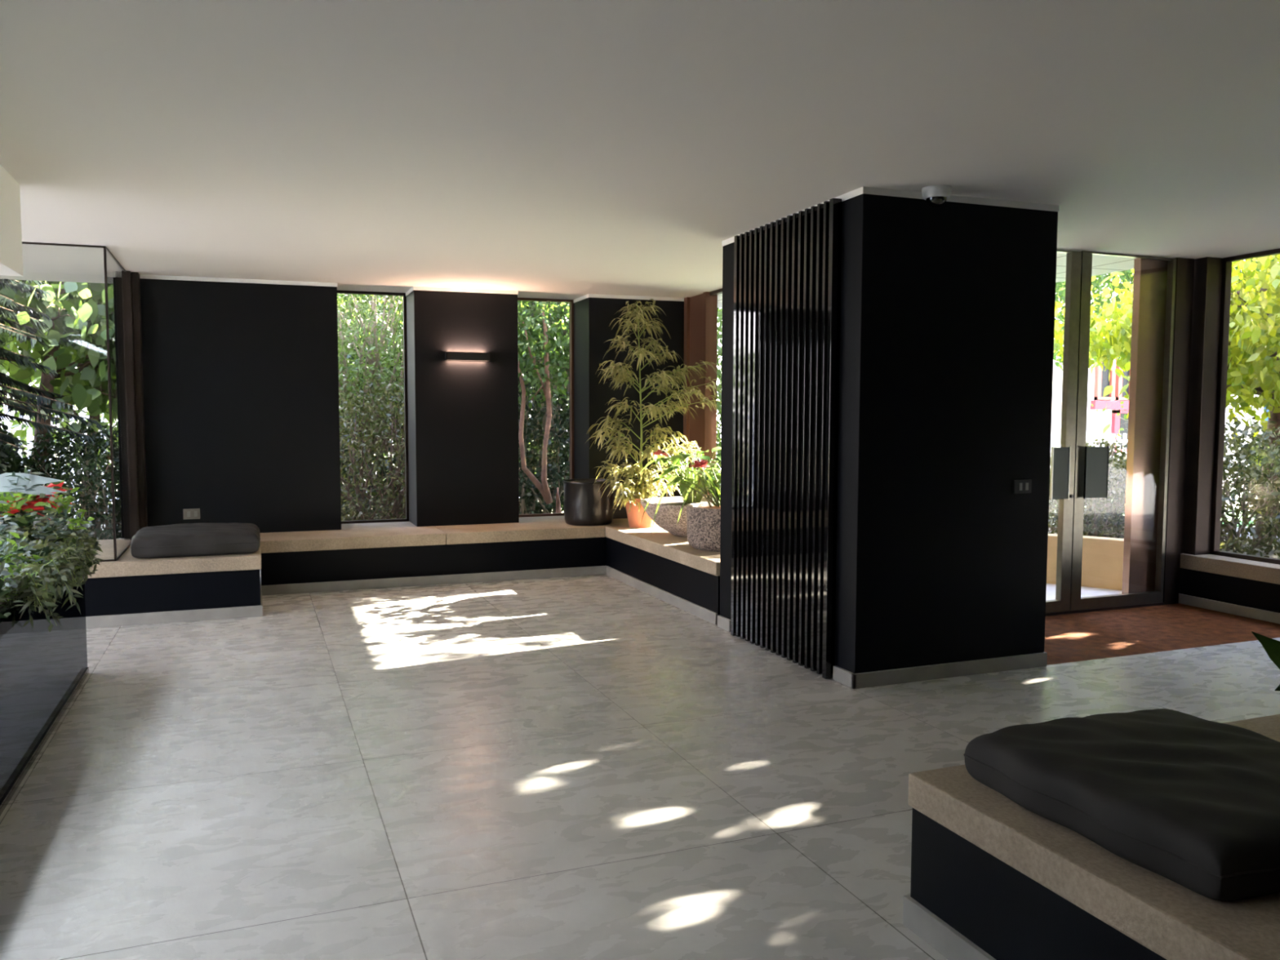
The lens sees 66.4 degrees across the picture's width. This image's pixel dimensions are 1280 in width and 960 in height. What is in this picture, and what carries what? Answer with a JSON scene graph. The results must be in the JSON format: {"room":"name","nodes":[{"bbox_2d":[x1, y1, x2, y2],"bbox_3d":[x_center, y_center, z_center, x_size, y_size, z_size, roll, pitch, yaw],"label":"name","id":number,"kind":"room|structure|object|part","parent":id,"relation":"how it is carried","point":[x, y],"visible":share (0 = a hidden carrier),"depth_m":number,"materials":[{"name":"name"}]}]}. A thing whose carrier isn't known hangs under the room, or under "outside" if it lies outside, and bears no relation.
{"room":"lobby","nodes":[
{"label":"lobby","id":0,"kind":"room"},
{"bbox_2d":[112,277,684,537],"bbox_3d":[-1.947,-0.656,8.982,4.990,2.100,0.620,-1,4,-22],"label":"wall","id":1,"kind":"structure","parent":0,"point":[241,380],"depth_m":8.33,"materials":[{"name":"black paint"}]},
{"bbox_2d":[182,508,199,519],"bbox_3d":[-3.674,0.279,8.021,0.125,0.085,0.012,-1,4,-22],"label":"wall socket","id":2,"kind":"object","parent":1,"relation":"attached to","point":[188,513],"visible":1,"depth_m":8.02,"materials":[{"name":"grey plastic"}]},
{"bbox_2d":[139,274,337,286],"bbox_3d":[-3.407,-1.654,8.303,1.568,0.049,0.576,-1,4,-22],"label":"trim","id":3,"kind":"structure","parent":1,"relation":"attached to","point":[141,276],"depth_m":8.03,"materials":[{"name":"white paint"}]},
{"bbox_2d":[337,289,408,524],"bbox_3d":[-2.465,-0.661,8.981,0.645,2.111,0.060,-1,4,-22],"label":"window","id":4,"kind":"structure","parent":1,"relation":"in","point":[403,295],"depth_m":9.05,"materials":[{"name":"brown metal"}]},
{"bbox_2d":[405,286,518,296],"bbox_3d":[-1.650,-1.708,8.996,0.938,0.046,0.576,-1,4,-22],"label":"trim","id":5,"kind":"structure","parent":1,"relation":"attached to","point":[419,288],"depth_m":8.72,"materials":[{"name":"white paint"}]},
{"bbox_2d":[444,351,489,360],"bbox_3d":[-1.539,-1.103,8.738,0.390,0.070,0.075,-1,4,-22],"label":"wall sconce","id":6,"kind":"object","parent":1,"relation":"attached to","point":[459,356],"visible":1,"depth_m":8.70,"materials":[{"name":"black metal"}]},
{"bbox_2d":[517,297,573,517],"bbox_3d":[-0.982,-0.702,9.566,0.685,2.121,0.060,-1,4,-22],"label":"window","id":7,"kind":"structure","parent":1,"relation":"in","point":[571,301],"depth_m":9.64,"materials":[{"name":"brown metal"}]},
{"bbox_2d":[573,293,684,302],"bbox_3d":[-0.097,-1.756,9.609,1.048,0.046,0.576,-1,4,-22],"label":"trim","id":8,"kind":"structure","parent":1,"relation":"attached to","point":[594,295],"depth_m":9.33,"materials":[{"name":"white paint"}]},
{"bbox_2d":[0,0,1279,299],"bbox_3d":[-0.589,-1.522,2.690,12.950,0.566,13.220,-1,4,-22],"label":"ceiling","id":9,"kind":"structure","parent":0,"point":[560,149],"depth_m":3.95,"materials":[{"name":"white paint"}]},
{"bbox_2d":[0,164,23,276],"bbox_3d":[-1.793,-0.999,0.680,0.710,0.550,8.710,-1,4,-22],"label":"bulkhead","id":10,"kind":"object","parent":9,"relation":"attached to","point":[11,236],"depth_m":4.64,"materials":[{"name":"white paint"}]},
{"bbox_2d":[921,184,951,207],"bbox_3d":[1.529,-1.456,5.050,0.148,0.097,0.148,-1,4,-22],"label":"dome camera","id":11,"kind":"object","parent":9,"relation":"attached to","point":[935,196],"visible":1,"depth_m":5.00,"materials":[{"name":"white plastic"}]},
{"bbox_2d":[0,574,1279,959],"bbox_3d":[0.592,1.305,3.075,10.500,0.120,11.500,-1,4,-22],"label":"floor","id":12,"kind":"structure","parent":0,"point":[584,767],"depth_m":3.86,"materials":[{"name":"grey ceramic"}]},
{"bbox_2d":[0,561,88,815],"bbox_3d":[-2.246,0.884,3.321,0.033,0.672,4.500,-1,4,-22],"label":"planter","id":13,"kind":"object","parent":12,"relation":"on","point":[42,671],"visible":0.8,"depth_m":4.11,"materials":[{"name":"black paint"}]},
{"bbox_3d":[-2.247,1.201,3.342,0.033,0.035,4.500,-1,4,-22],"label":"foot rail","id":14,"kind":"part","parent":13,"relation":"part of","materials":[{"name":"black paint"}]},
{"bbox_2d":[0,466,104,631],"bbox_3d":[-2.682,0.551,3.802,0.859,1.268,3.369,-2,4,-24],"label":"shrub","id":15,"kind":"object","parent":13,"relation":"in","point":[27,566],"visible":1,"depth_m":4.37,"materials":[{"name":"green plant"}]},
{"bbox_3d":[-3.040,0.135,4.862,0.205,0.153,0.199,0,4,-1],"label":"flower","id":16,"kind":"part","parent":15,"relation":"part of","materials":[{"name":"red plant"}]},
{"bbox_3d":[-3.056,0.090,4.972,0.246,0.162,0.278,0,4,-7],"label":"flower","id":17,"kind":"part","parent":15,"relation":"part of","materials":[{"name":"red plant"}]},
{"bbox_3d":[-2.694,0.433,4.575,0.198,0.245,1.669,-1,4,-22],"label":"trailing stem","id":18,"kind":"part","parent":15,"relation":"part of","materials":[{"name":"green plant"}]},
{"bbox_2d":[45,538,262,628],"bbox_3d":[-4.628,0.750,6.916,3.642,0.435,1.380,-1,4,-22],"label":"stone bench","id":19,"kind":"object","parent":12,"relation":"on","point":[127,590],"visible":0.59,"depth_m":6.76,"materials":[{"name":"stone"}]},
{"bbox_2d":[22,241,116,561],"bbox_3d":[-4.832,-0.473,6.103,2.720,2.116,0.016,-1,4,-22],"label":"window","id":20,"kind":"structure","parent":19,"relation":"on","point":[23,242],"depth_m":6.58,"materials":[{"name":"brown metal"}]},
{"bbox_2d":[106,247,131,559],"bbox_3d":[-3.786,-0.541,7.139,0.012,2.116,1.140,-1,4,-22],"label":"window","id":21,"kind":"structure","parent":19,"relation":"on","point":[107,249],"depth_m":6.67,"materials":[{"name":"brown metal"}]},
{"bbox_2d":[121,270,147,540],"bbox_3d":[-3.994,-0.577,7.744,0.110,2.104,0.180,-1,4,-22],"label":"steel post","id":22,"kind":"object","parent":19,"relation":"on","point":[131,282],"visible":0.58,"depth_m":7.69,"materials":[{"name":"brown metal"}]},
{"bbox_2d":[130,522,260,558],"bbox_3d":[-3.243,0.426,7.184,0.851,0.182,0.757,-1,4,-22],"label":"floor cushion","id":23,"kind":"object","parent":19,"relation":"on","point":[183,540],"visible":1,"depth_m":6.89,"materials":[{"name":"grey fabric"}]},
{"bbox_2d":[259,515,606,595],"bbox_3d":[-1.850,0.630,8.778,2.898,0.435,1.115,-1,4,-22],"label":"stone bench","id":24,"kind":"object","parent":12,"relation":"on","point":[393,554],"visible":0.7,"depth_m":8.26,"materials":[{"name":"stone"}]},
{"bbox_2d":[562,478,613,525],"bbox_3d":[-0.472,0.202,8.991,0.472,0.398,0.472,-1,4,-22],"label":"plant pot","id":25,"kind":"object","parent":24,"relation":"on","point":[584,505],"visible":0.93,"depth_m":8.80,"materials":[{"name":"black"}]},
{"bbox_2d":[603,518,719,624],"bbox_3d":[0.413,0.658,8.465,1.102,0.435,3.365,-1,4,-22],"label":"stone bench","id":26,"kind":"object","parent":12,"relation":"on","point":[663,565],"visible":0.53,"depth_m":7.60,"materials":[{"name":"stone"}]},
{"bbox_2d":[584,298,721,528],"bbox_3d":[0.164,-0.599,8.737,1.407,2.034,0.634,-1,4,-22],"label":"potted plant","id":27,"kind":"object","parent":26,"relation":"on","point":[645,489],"visible":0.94,"depth_m":8.66,"materials":[{"name":"green plant"}]},
{"bbox_3d":[0.019,0.287,8.760,0.336,0.262,0.336,-1,4,-22],"label":"pot","id":28,"kind":"part","parent":27,"relation":"part of","materials":[{"name":"ceramic"}]},
{"bbox_3d":[0.163,-0.678,8.724,1.159,1.802,0.352,-1,4,-22],"label":"stem","id":29,"kind":"part","parent":27,"relation":"part of","materials":[{"name":"green plant"}]},
{"bbox_2d":[640,446,720,537],"bbox_3d":[0.424,0.078,8.199,0.881,0.758,0.958,-1,4,-22],"label":"bowl planter","id":30,"kind":"object","parent":26,"relation":"on","point":[668,510],"visible":0.64,"depth_m":8.02,"materials":[{"name":"concrete"}]},
{"bbox_3d":[0.164,-0.216,7.981,0.148,0.069,0.113,-1,4,-22],"label":"flower","id":31,"kind":"part","parent":30,"relation":"part of","materials":[{"name":"red plant"}]},
{"bbox_2d":[640,451,720,551],"bbox_3d":[0.505,0.145,7.476,0.944,0.723,0.610,2,4,24],"label":"planter","id":32,"kind":"object","parent":26,"relation":"on","point":[703,519],"visible":0.46,"depth_m":7.28,"materials":[{"name":"concrete"}]},
{"bbox_3d":[0.446,-0.130,7.285,0.135,0.078,0.111,0,4,-6],"label":"flower","id":33,"kind":"part","parent":32,"relation":"part of","materials":[{"name":"red plant"}]},
{"bbox_2d":[683,291,717,497],"bbox_3d":[0.571,-0.693,9.372,0.120,2.137,0.495,-1,4,-22],"label":"steel post","id":34,"kind":"object","parent":26,"relation":"on","point":[700,311],"visible":0.48,"depth_m":9.25,"materials":[{"name":"brown metal"}]},
{"bbox_2d":[902,714,1279,959],"bbox_3d":[2.406,1.130,1.587,2.210,0.442,3.428,-1,4,-22],"label":"stone bench","id":35,"kind":"object","parent":12,"relation":"on","point":[993,877],"visible":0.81,"depth_m":2.34,"materials":[{"name":"stone"}]},
{"bbox_2d":[963,708,1279,900],"bbox_3d":[1.381,0.763,2.472,0.790,0.164,0.807,-1,4,-22],"label":"floor cushion","id":36,"kind":"object","parent":35,"relation":"on","point":[1192,802],"visible":1,"depth_m":2.32,"materials":[{"name":"grey fabric"}]},
{"bbox_2d":[1251,631,1279,691],"bbox_3d":[2.427,0.457,2.909,0.807,0.717,0.751,-1,4,-22],"label":"plant","id":37,"kind":"object","parent":35,"relation":"on","point":[1272,646],"visible":1,"depth_m":3.10,"materials":[{"name":"plant"}]},
{"bbox_2d":[1045,257,1194,616],"bbox_3d":[3.044,-0.332,7.045,2.388,2.619,0.090,-1,4,-22],"label":"surround","id":38,"kind":"object","parent":12,"relation":"on","point":[1184,274],"visible":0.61,"depth_m":7.41,"materials":[{"name":"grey metal"}]},
{"bbox_2d":[1045,249,1081,613],"bbox_3d":[2.627,-0.323,6.852,1.095,2.584,0.091,-1,4,-22],"label":"door","id":39,"kind":"structure","parent":38,"relation":"attached to","point":[1062,458],"depth_m":7.01,"materials":[{"name":"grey metal"}]},
{"bbox_3d":[2.995,-0.048,6.978,0.150,0.370,0.010,-1,4,-22],"label":"pull plate","id":40,"kind":"part","parent":39,"relation":"part of","materials":[{"name":"grey metal"}]},
{"bbox_2d":[1070,250,1176,610],"bbox_3d":[3.571,-0.349,7.225,0.915,2.590,0.091,-1,4,-22],"label":"door","id":41,"kind":"structure","parent":38,"relation":"attached to","point":[1091,463],"depth_m":7.13,"materials":[{"name":"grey metal"}]},
{"bbox_3d":[3.312,-0.056,7.103,0.200,0.370,0.010,-1,4,-22],"label":"pull plate","id":42,"kind":"part","parent":41,"relation":"part of","materials":[{"name":"grey metal"}]},
{"bbox_2d":[1121,258,1167,593],"bbox_3d":[3.901,-0.358,7.485,0.390,2.614,0.060,-1,4,-22],"label":"column","id":43,"kind":"structure","parent":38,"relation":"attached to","point":[1150,276],"depth_m":7.43,"materials":[{"name":"brown wood"}]},
{"bbox_2d":[1044,603,1279,665],"bbox_3d":[3.228,1.023,6.647,2.390,0.028,1.178,-1,4,-22],"label":"entrance mat","id":44,"kind":"object","parent":12,"relation":"in","point":[1100,634],"visible":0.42,"depth_m":6.57,"materials":[{"name":"brown carpet"}]},
{"bbox_2d":[1178,553,1279,623],"bbox_3d":[5.873,1.027,3.642,0.350,0.385,8.700,-1,4,-22],"label":"stone bench","id":45,"kind":"object","parent":12,"relation":"on","point":[1250,588],"visible":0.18,"depth_m":7.14,"materials":[{"name":"stone"}]},
{"bbox_2d":[1182,257,1222,555],"bbox_3d":[4.280,-0.554,7.493,0.230,2.235,0.220,-1,4,-22],"label":"steel post","id":46,"kind":"object","parent":45,"relation":"on","point":[1207,277],"visible":0.82,"depth_m":7.38,"materials":[{"name":"brown metal"}]},
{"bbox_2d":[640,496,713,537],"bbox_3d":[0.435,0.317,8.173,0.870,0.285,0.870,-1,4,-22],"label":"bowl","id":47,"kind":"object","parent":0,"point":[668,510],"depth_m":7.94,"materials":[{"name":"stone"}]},
{"bbox_2d":[720,193,1057,673],"bbox_3d":[1.442,-0.254,6.080,1.289,2.585,1.610,-1,4,-22],"label":"wall pillar","id":48,"kind":"structure","parent":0,"point":[947,319],"depth_m":5.30,"materials":[{"name":"black paint"}]},
{"bbox_2d":[709,288,722,295],"bbox_3d":[1.016,-0.629,8.278,0.060,2.162,2.830,-1,4,-22],"label":"window","id":49,"kind":"structure","parent":48,"relation":"attached to","point":[718,291],"depth_m":8.96,"materials":[{"name":"brown metal"}]},
{"bbox_2d":[730,198,842,679],"bbox_3d":[0.832,-0.238,5.790,0.057,2.580,1.140,-1,4,-22],"label":"slatted screen","id":50,"kind":"object","parent":48,"relation":"attached to","point":[787,271],"visible":1,"depth_m":5.68,"materials":[{"name":"black paint"}]},
{"bbox_3d":[0.628,-0.268,6.303,0.056,2.569,0.035,-1,4,-22],"label":"post","id":51,"kind":"part","parent":50,"relation":"part of","materials":[{"name":"black"}]},
{"bbox_3d":[1.035,-0.203,5.278,0.056,2.580,0.035,-1,4,-22],"label":"post","id":52,"kind":"part","parent":50,"relation":"part of","materials":[{"name":"black"}]},
{"bbox_3d":[0.848,-0.241,5.796,0.023,2.535,1.140,-1,4,-22],"label":"panel","id":53,"kind":"part","parent":50,"relation":"part of","materials":[{"name":"black paint"}]},
{"bbox_2d":[717,614,1047,688],"bbox_3d":[1.437,0.997,6.156,1.314,0.078,1.626,-1,4,-22],"label":"baseboard","id":54,"kind":"structure","parent":48,"relation":"attached to","point":[882,677],"depth_m":5.37,"materials":[{"name":"grey metal"}]},
{"bbox_2d":[721,186,1059,246],"bbox_3d":[1.446,-1.545,5.992,1.297,0.061,1.618,-1,4,-22],"label":"trim","id":55,"kind":"structure","parent":48,"relation":"attached to","point":[868,190],"depth_m":5.25,"materials":[{"name":"white paint"}]},
{"bbox_2d":[1013,480,1031,493],"bbox_3d":[2.153,0.037,5.508,0.125,0.075,0.012,-1,4,-22],"label":"switch plate","id":56,"kind":"object","parent":48,"relation":"attached to","point":[1019,486],"visible":1,"depth_m":5.50,"materials":[{"name":"black plastic"}]},
{"bbox_2d":[717,248,1173,307],"bbox_3d":[2.223,-1.910,8.749,2.550,0.407,4.000,-1,4,-22],"label":"ceiling","id":57,"kind":"structure","parent":0,"point":[1101,264],"depth_m":7.65,"materials":[{"name":"white paint"}]},
{"bbox_3d":[6.466,-0.241,2.334,0.150,2.324,6.000,-1,4,-22],"label":"wall","id":58,"kind":"structure","parent":0,"visible":0},
{"bbox_2d":[1210,248,1279,564],"bbox_3d":[4.851,-0.481,6.258,0.060,2.262,2.500,-1,4,-22],"label":"window","id":59,"kind":"structure","parent":58,"relation":"in","point":[1227,261],"depth_m":7.38,"materials":[{"name":"brown metal"}]},
{"label":"outside","id":60,"kind":"structure","parent":0,"visible":0},
{"bbox_2d":[24,452,1272,622],"bbox_3d":[0.964,0.849,11.222,70.000,0.280,60.000,-1,4,-22],"label":"ground","id":61,"kind":"structure","parent":60,"point":[1237,496],"depth_m":16.43,"materials":[{"name":"soil"}]},
{"bbox_2d":[0,409,38,531],"bbox_3d":[-6.202,0.022,8.610,1.586,1.814,1.176,-1,4,-19],"label":"shrub","id":62,"kind":"object","parent":61,"relation":"on","point":[9,462],"visible":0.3,"depth_m":8.76,"materials":[{"name":"green plant"}]},
{"bbox_2d":[0,278,102,456],"bbox_3d":[-5.562,-1.379,8.233,1.534,4.500,2.476,-1,4,-12],"label":"conifer","id":63,"kind":"object","parent":61,"relation":"on","point":[26,408],"visible":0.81,"depth_m":8.52,"materials":[{"name":"green plant"}]},
{"bbox_2d":[0,280,118,515],"bbox_3d":[-5.475,-1.423,9.173,2.819,4.472,2.362,-1,4,-22],"label":"tree","id":64,"kind":"object","parent":61,"relation":"on","point":[68,316],"visible":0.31,"depth_m":9.12,"materials":[{"name":"green plant"}]},
{"bbox_2d":[0,404,119,526],"bbox_3d":[-8.709,-0.178,11.648,4.428,1.620,0.067,-1,4,-22],"label":"picket fence","id":65,"kind":"object","parent":61,"relation":"on","point":[29,433],"visible":0.05,"depth_m":12.06,"materials":[{"name":"white wood"}]},
{"bbox_2d":[0,340,120,515],"bbox_3d":[-7.912,-0.826,13.518,4.401,2.856,1.759,-2,4,-25],"label":"shrub","id":66,"kind":"object","parent":61,"relation":"on","point":[37,381],"visible":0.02,"depth_m":13.19,"materials":[{"name":"green plant"}]},
{"bbox_2d":[8,297,118,528],"bbox_3d":[-5.365,-1.001,9.809,1.851,3.539,1.701,-1,4,-22],"label":"tree","id":67,"kind":"object","parent":61,"relation":"on","point":[23,434],"visible":0.08,"depth_m":9.45,"materials":[{"name":"green plant"}]},
{"bbox_2d":[9,417,130,540],"bbox_3d":[-5.253,0.123,9.287,1.595,1.464,1.082,-1,4,-22],"label":"shrub","id":68,"kind":"object","parent":61,"relation":"on","point":[100,516],"visible":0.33,"depth_m":9.07,"materials":[{"name":"green plant"}]},
{"bbox_2d":[337,293,404,454],"bbox_3d":[-2.974,-2.182,10.739,2.629,3.795,1.655,-1,4,-16],"label":"shrub","id":69,"kind":"object","parent":61,"relation":"on","point":[375,352],"visible":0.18,"depth_m":10.58,"materials":[{"name":"green plant"}]},
{"bbox_2d":[338,368,405,520],"bbox_3d":[-2.674,-0.187,10.194,2.257,1.941,1.247,-1,4,-15],"label":"shrub","id":70,"kind":"object","parent":61,"relation":"on","point":[400,510],"visible":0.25,"depth_m":10.10,"materials":[{"name":"green plant"}]},
{"bbox_2d":[337,293,554,493],"bbox_3d":[-3.302,-3.024,14.471,5.894,7.058,6.504,1,4,17],"label":"tree","id":71,"kind":"object","parent":61,"relation":"on","point":[357,295],"visible":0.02,"depth_m":13.62,"materials":[{"name":"green plant"}]},
{"bbox_2d":[337,336,569,520],"bbox_3d":[-2.790,-0.650,13.077,6.715,2.629,1.336,-1,4,-23],"label":"shrub","id":72,"kind":"object","parent":61,"relation":"on","point":[386,471],"visible":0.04,"depth_m":12.67,"materials":[{"name":"green plant"}]},
{"bbox_2d":[517,301,568,392],"bbox_3d":[-0.682,-1.947,11.407,2.176,1.909,1.124,-2,4,-24],"label":"shrub","id":73,"kind":"object","parent":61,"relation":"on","point":[534,312],"visible":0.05,"depth_m":11.19,"materials":[{"name":"green plant"}]},
{"bbox_2d":[517,300,569,512],"bbox_3d":[-1.101,-1.417,10.777,1.884,4.266,1.256,-2,4,-28],"label":"tree","id":74,"kind":"object","parent":61,"relation":"on","point":[528,322],"visible":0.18,"depth_m":10.63,"materials":[{"name":"green plant"}]},
{"bbox_2d":[517,302,569,514],"bbox_3d":[-1.374,-1.113,12.104,2.337,3.574,1.421,-3,5,-38],"label":"shrub","id":75,"kind":"object","parent":61,"relation":"on","point":[554,469],"visible":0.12,"depth_m":11.99,"materials":[{"name":"green plant"}]},
{"bbox_2d":[715,307,722,488],"bbox_3d":[1.620,-2.177,13.270,3.659,5.444,3.545,0,4,-7],"label":"tree","id":76,"kind":"object","parent":61,"relation":"on","point":[719,311],"visible":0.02,"depth_m":12.19,"materials":[{"name":"green plant"}]},
{"bbox_2d":[1046,533,1124,591],"bbox_3d":[2.661,0.598,9.783,0.694,0.425,4.928,-3,5,-34],"label":"wall","id":77,"kind":"structure","parent":61,"relation":"on","point":[1102,562],"depth_m":8.25,"materials":[{"name":"beige paint"}]},
{"bbox_2d":[1049,432,1261,479],"bbox_3d":[10.647,-0.454,20.604,9.040,1.050,0.067,-1,4,-22],"label":"picket fence","id":78,"kind":"object","parent":61,"relation":"on","point":[1124,441],"visible":0.05,"depth_m":20.15,"materials":[{"name":"white wood"}]},
{"bbox_3d":[10.663,-0.481,20.618,9.000,0.732,0.049,-1,4,-22],"label":"rail","id":79,"kind":"part","parent":78,"relation":"part of","materials":[{"name":"white wood"}]},
{"bbox_2d":[1053,258,1260,375],"bbox_3d":[8.956,-3.393,16.174,6.145,7.531,5.864,-2,4,-26],"label":"tree","id":80,"kind":"object","parent":61,"relation":"on","point":[1128,277],"visible":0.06,"depth_m":15.80,"materials":[{"name":"green plant"}]},
{"bbox_2d":[1050,259,1266,461],"bbox_3d":[12.891,-3.413,26.366,16.500,6.220,4.140,-1,4,-22],"label":"house","id":81,"kind":"structure","parent":61,"relation":"on","point":[1099,380],"depth_m":23.67,"materials":[{"name":"beige paint"}]},
{"bbox_3d":[11.225,-2.618,23.652,0.465,1.257,0.030,-1,4,-22],"label":"pane","id":82,"kind":"part","parent":81,"relation":"part of","materials":[{"name":"black"}]},
{"bbox_3d":[11.874,-1.196,24.008,0.688,0.919,0.030,-1,4,-22],"label":"pane","id":83,"kind":"part","parent":81,"relation":"part of","materials":[{"name":"black"}]},
{"bbox_3d":[11.828,-2.633,23.890,0.424,1.257,0.030,-1,4,-22],"label":"pane","id":84,"kind":"part","parent":81,"relation":"part of","materials":[{"name":"black"}]},
{"bbox_2d":[1053,253,1279,539],"bbox_3d":[6.675,-1.719,9.668,4.625,5.054,5.206,1,4,13],"label":"tree","id":85,"kind":"object","parent":61,"relation":"on","point":[1254,335],"visible":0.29,"depth_m":9.47,"materials":[{"name":"green plant"}]},
{"bbox_2d":[1219,415,1279,557],"bbox_3d":[5.407,0.188,8.744,1.525,1.458,1.618,-1,4,-22],"label":"shrub","id":86,"kind":"object","parent":61,"relation":"on","point":[1229,527],"visible":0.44,"depth_m":8.46,"materials":[{"name":"green plant"}]},
{"bbox_2d":[1222,431,1279,520],"bbox_3d":[8.164,0.004,9.926,1.581,1.812,4.739,-2,4,-24],"label":"shrub","id":87,"kind":"object","parent":61,"relation":"on","point":[1257,439],"visible":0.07,"depth_m":11.64,"materials":[{"name":"green plant"}]},
{"bbox_2d":[1272,454,1279,522],"bbox_3d":[5.956,0.199,7.642,1.487,1.625,1.660,-1,4,-22],"label":"shrub","id":88,"kind":"object","parent":61,"relation":"on","point":[1277,516],"visible":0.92,"depth_m":8.06,"materials":[{"name":"green plant"}]},
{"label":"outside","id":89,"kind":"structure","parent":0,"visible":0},
{"bbox_2d":[1048,516,1279,559],"bbox_3d":[5.005,0.725,9.152,2.000,0.270,4.800,-1,4,-22],"label":"bed","id":90,"kind":"object","parent":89,"point":[1271,554],"depth_m":8.61,"materials":[{"name":"soil"}]},
{"bbox_2d":[1048,429,1126,538],"bbox_3d":[4.302,0.116,9.211,1.358,1.182,1.409,-2,4,-29],"label":"shrub","id":91,"kind":"object","parent":90,"relation":"on","point":[1107,526],"visible":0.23,"depth_m":8.88,"materials":[{"name":"green plant"}]},
{"bbox_2d":[1049,437,1127,535],"bbox_3d":[4.673,0.068,9.958,1.373,1.086,1.605,-2,4,-24],"label":"shrub","id":92,"kind":"object","parent":90,"relation":"on","point":[1112,453],"visible":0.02,"depth_m":9.73,"materials":[{"name":"green plant"}]},
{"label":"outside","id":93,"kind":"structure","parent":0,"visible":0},
{"bbox_2d":[1054,505,1253,526],"bbox_3d":[5.203,0.448,15.303,7.100,0.045,6.500,-1,4,-22],"label":"lawn","id":94,"kind":"structure","parent":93,"point":[1240,514],"depth_m":13.61,"materials":[{"name":"plant"}]},
{"bbox_2d":[1091,391,1128,445],"bbox_3d":[7.024,-0.804,13.047,2.102,2.768,1.682,-1,4,-22],"label":"tree","id":95,"kind":"object","parent":94,"relation":"on","point":[1122,402],"visible":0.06,"depth_m":13.47,"materials":[{"name":"green plant"}]},
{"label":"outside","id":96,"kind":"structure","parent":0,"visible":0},
{"bbox_2d":[1045,583,1121,599],"bbox_3d":[1.981,0.828,9.749,2.690,0.048,5.480,-1,4,-22],"label":"paving","id":97,"kind":"object","parent":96,"point":[1051,588],"depth_m":8.06,"materials":[{"name":"grey concrete"}]},
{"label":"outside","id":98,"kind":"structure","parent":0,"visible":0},
{"bbox_2d":[1222,528,1279,542],"bbox_3d":[19.413,1.119,6.057,19.500,0.042,20.800,-1,4,-22],"label":"street","id":99,"kind":"structure","parent":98,"point":[1237,528],"depth_m":11.76,"materials":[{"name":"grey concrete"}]},
{"bbox_2d":[1234,257,1279,302],"bbox_3d":[11.304,-3.351,13.260,6.109,7.839,6.928,1,4,9],"label":"tree","id":100,"kind":"object","parent":99,"relation":"on","point":[1236,267],"visible":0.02,"depth_m":14.76,"materials":[{"name":"green plant"}]}
]}

